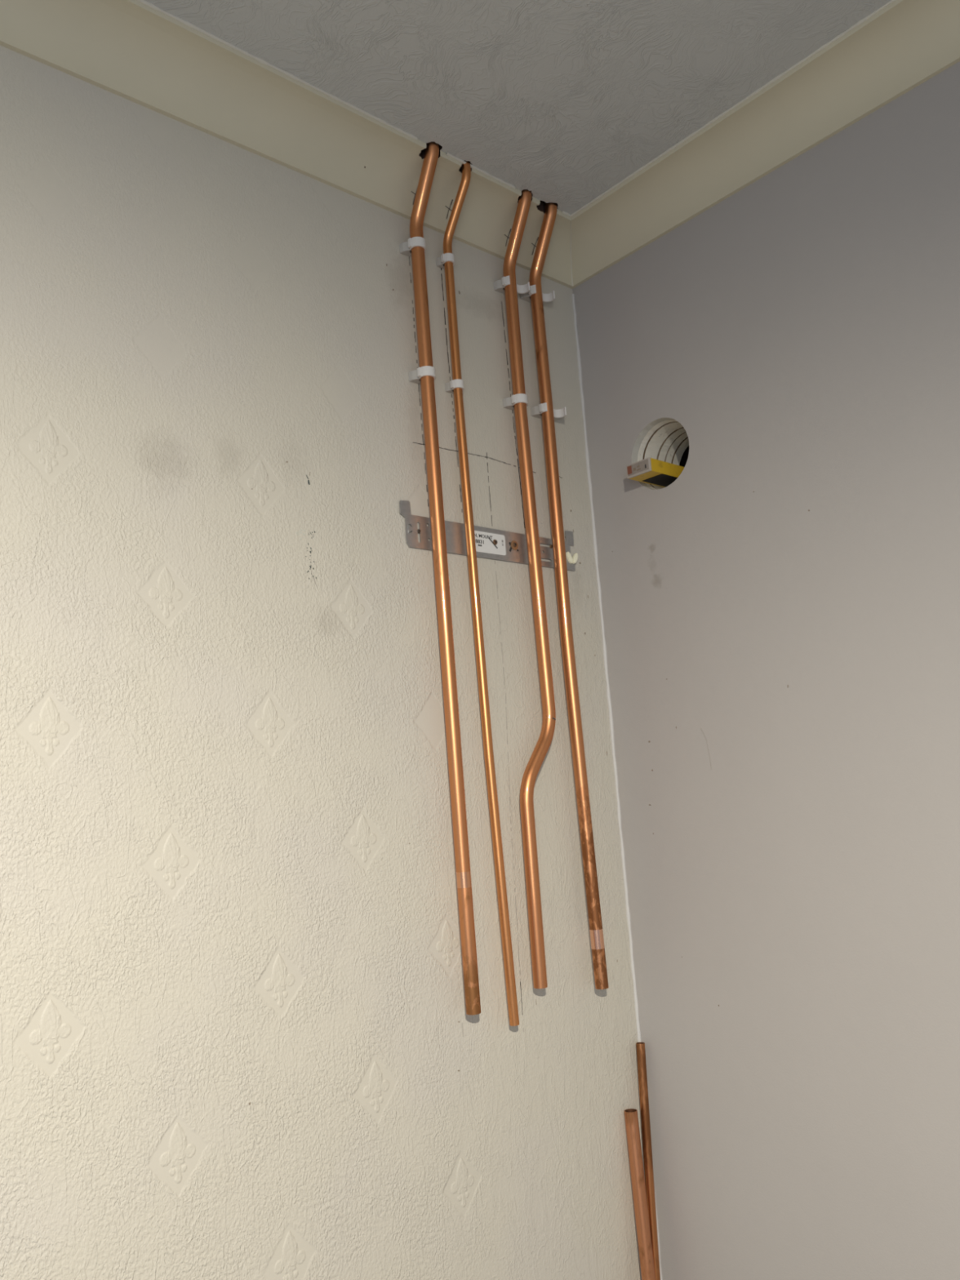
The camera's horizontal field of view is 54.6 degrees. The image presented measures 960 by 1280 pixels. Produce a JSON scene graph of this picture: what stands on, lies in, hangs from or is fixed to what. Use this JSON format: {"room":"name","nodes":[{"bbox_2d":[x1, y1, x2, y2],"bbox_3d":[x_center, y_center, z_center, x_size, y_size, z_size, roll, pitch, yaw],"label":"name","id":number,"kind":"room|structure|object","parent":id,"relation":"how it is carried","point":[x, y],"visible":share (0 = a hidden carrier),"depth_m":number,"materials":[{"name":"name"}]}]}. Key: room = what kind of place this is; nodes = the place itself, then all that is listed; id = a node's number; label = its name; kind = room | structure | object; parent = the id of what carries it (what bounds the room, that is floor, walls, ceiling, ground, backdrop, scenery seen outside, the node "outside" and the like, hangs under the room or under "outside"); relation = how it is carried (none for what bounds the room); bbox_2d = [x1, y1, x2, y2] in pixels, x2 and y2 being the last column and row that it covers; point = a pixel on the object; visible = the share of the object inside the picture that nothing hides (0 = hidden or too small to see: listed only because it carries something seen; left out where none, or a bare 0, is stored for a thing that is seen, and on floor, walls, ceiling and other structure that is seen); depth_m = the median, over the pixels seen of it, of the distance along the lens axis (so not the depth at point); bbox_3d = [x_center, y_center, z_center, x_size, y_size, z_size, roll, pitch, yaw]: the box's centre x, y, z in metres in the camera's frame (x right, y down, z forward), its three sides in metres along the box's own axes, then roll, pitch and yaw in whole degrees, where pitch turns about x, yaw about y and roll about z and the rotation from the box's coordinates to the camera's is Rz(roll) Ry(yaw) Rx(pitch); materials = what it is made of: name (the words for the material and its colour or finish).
{"room":"room under renovation","nodes":[
{"label":"room under renovation","id":0,"kind":"room"},
{"bbox_2d":[0,44,644,1279],"bbox_3d":[-1.023,0.354,0.711,4.000,2.382,0.251,3,-11,-41],"label":"wall","id":1,"kind":"structure","parent":0,"point":[238,1040],"depth_m":1.25,"materials":[{"name":"beige paint"}]},
{"bbox_2d":[0,0,573,288],"bbox_3d":[-1.067,-0.812,0.685,3.400,0.086,0.086,3,-11,-41],"label":"trim","id":2,"kind":"structure","parent":1,"relation":"attached to","point":[140,52],"depth_m":1.35,"materials":[{"name":"beige paint"}]},
{"bbox_2d":[399,236,426,257],"bbox_3d":[-0.108,-0.651,1.540,0.034,0.016,0.038,3,-11,-41],"label":"clip","id":3,"kind":"object","parent":1,"relation":"attached to","point":[406,247],"visible":0.86,"depth_m":1.53,"materials":[{"name":"plastic"}]},
{"bbox_2d":[408,365,435,384],"bbox_3d":[-0.091,-0.430,1.510,0.034,0.016,0.038,3,-11,-41],"label":"clip","id":4,"kind":"object","parent":1,"relation":"attached to","point":[415,375],"visible":0.88,"depth_m":1.50,"materials":[{"name":"plastic"}]},
{"bbox_2d":[435,253,454,269],"bbox_3d":[-0.058,-0.649,1.591,0.024,0.014,0.028,3,-11,-41],"label":"clip","id":5,"kind":"object","parent":1,"relation":"attached to","point":[446,257],"visible":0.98,"depth_m":1.58,"materials":[{"name":"plastic"}]},
{"bbox_2d":[409,142,480,1014],"bbox_3d":[-0.047,-0.169,1.452,0.035,1.449,0.078,3,-11,-41],"label":"copper pipe","id":6,"kind":"object","parent":1,"relation":"attached to","point":[471,982],"visible":0.94,"depth_m":1.45,"materials":[{"name":"brown metal"}]},
{"bbox_2d":[444,378,464,394],"bbox_3d":[-0.041,-0.425,1.560,0.024,0.014,0.028,3,-11,-41],"label":"clip","id":7,"kind":"object","parent":1,"relation":"attached to","point":[450,386],"visible":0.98,"depth_m":1.55,"materials":[{"name":"plastic"}]},
{"bbox_2d":[443,160,519,1026],"bbox_3d":[0.011,-0.148,1.503,0.040,1.484,0.076,3,-11,-41],"label":"copper pipe","id":8,"kind":"object","parent":1,"relation":"attached to","point":[466,169],"visible":0.96,"depth_m":1.50,"materials":[{"name":"brown metal"}]},
{"bbox_2d":[399,500,577,570],"bbox_3d":[0.028,-0.173,1.583,0.402,0.078,0.008,3,-11,-41],"label":"wall bracket","id":9,"kind":"object","parent":1,"relation":"attached to","point":[492,544],"visible":0.87,"depth_m":1.56,"materials":[{"name":"metal"}]},
{"bbox_2d":[511,540,518,550],"bbox_3d":[0.059,-0.164,1.609,0.017,0.017,0.001,3,-11,-41],"label":"screw","id":10,"kind":"object","parent":9,"relation":"in","point":[514,544],"depth_m":1.61,"materials":[{"name":"brown metal"}]},
{"bbox_2d":[493,275,529,293],"bbox_3d":[0.058,-0.641,1.687,0.057,0.016,0.037,3,-11,-41],"label":"clip","id":11,"kind":"object","parent":1,"relation":"attached to","point":[499,285],"visible":0.81,"depth_m":1.68,"materials":[{"name":"plastic"}]},
{"bbox_2d":[502,393,528,410],"bbox_3d":[0.066,-0.422,1.648,0.034,0.016,0.038,3,-11,-41],"label":"clip","id":12,"kind":"object","parent":1,"relation":"attached to","point":[509,402],"visible":0.93,"depth_m":1.64,"materials":[{"name":"plastic"}]},
{"bbox_2d":[502,189,555,988],"bbox_3d":[0.082,-0.165,1.575,0.089,1.440,0.079,1,-9,-29],"label":"copper pipe","id":13,"kind":"object","parent":1,"relation":"attached to","point":[539,753],"visible":0.99,"depth_m":1.59,"materials":[{"name":"brown metal"}]},
{"bbox_2d":[520,284,555,302],"bbox_3d":[0.107,-0.642,1.731,0.057,0.016,0.037,3,-11,-41],"label":"clip","id":14,"kind":"object","parent":1,"relation":"attached to","point":[548,297],"visible":0.73,"depth_m":1.73,"materials":[{"name":"plastic"}]},
{"bbox_2d":[530,402,566,418],"bbox_3d":[0.126,-0.418,1.701,0.057,0.016,0.037,3,-11,-41],"label":"clip","id":15,"kind":"object","parent":1,"relation":"attached to","point":[536,411],"visible":0.86,"depth_m":1.69,"materials":[{"name":"plastic"}]},
{"bbox_2d":[528,201,608,989],"bbox_3d":[0.163,-0.147,1.635,0.040,1.468,0.078,3,-11,-41],"label":"copper pipe","id":16,"kind":"object","parent":1,"relation":"attached to","point":[596,931],"visible":0.95,"depth_m":1.63,"materials":[{"name":"brown metal"}]},
{"bbox_2d":[144,0,890,214],"bbox_3d":[0.009,-1.149,-0.363,4.000,0.140,3.650,3,-11,-41],"label":"ceiling","id":17,"kind":"structure","parent":0,"point":[560,101],"depth_m":1.35,"materials":[{"name":"paint"}]},
{"bbox_2d":[571,61,959,1279],"bbox_3d":[1.524,0.154,0.554,0.406,2.382,3.404,3,-11,-41],"label":"wall","id":18,"kind":"structure","parent":0,"point":[780,616],"depth_m":1.44,"materials":[{"name":"white paint"}]},
{"bbox_2d":[626,457,684,487],"bbox_3d":[0.345,-0.296,1.683,0.189,0.025,0.052,3,-11,-41],"label":"cardboard box","id":19,"kind":"object","parent":18,"relation":"attached to","point":[649,470],"visible":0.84,"depth_m":1.63,"materials":[{"name":"yellow cardboard"}]},
{"bbox_2d":[570,0,959,288],"bbox_3d":[1.266,-0.994,0.557,0.086,0.086,3.400,3,-11,-41],"label":"trim","id":20,"kind":"structure","parent":18,"relation":"attached to","point":[901,45],"depth_m":1.47,"materials":[{"name":"beige paint"}]},
{"bbox_3d":[0.181,1.321,-0.719,4.000,0.100,3.650,3,-11,-41],"label":"floor","id":21,"kind":"structure","parent":0,"visible":0},
{"bbox_2d":[624,1108,655,1279],"bbox_3d":[0.287,1.182,1.490,0.022,0.791,0.081,-3,-8,-9],"label":"copper pipe","id":22,"kind":"object","parent":21,"relation":"on","point":[642,1224],"visible":1,"depth_m":1.54,"materials":[{"name":"brown metal"}]},
{"bbox_2d":[635,1042,660,1279],"bbox_3d":[0.293,1.135,1.520,0.015,0.890,0.084,-8,-9,26],"label":"copper pipe","id":23,"kind":"object","parent":21,"relation":"on","point":[641,1053],"visible":0.94,"depth_m":1.57,"materials":[{"name":"brown metal"}]}
]}

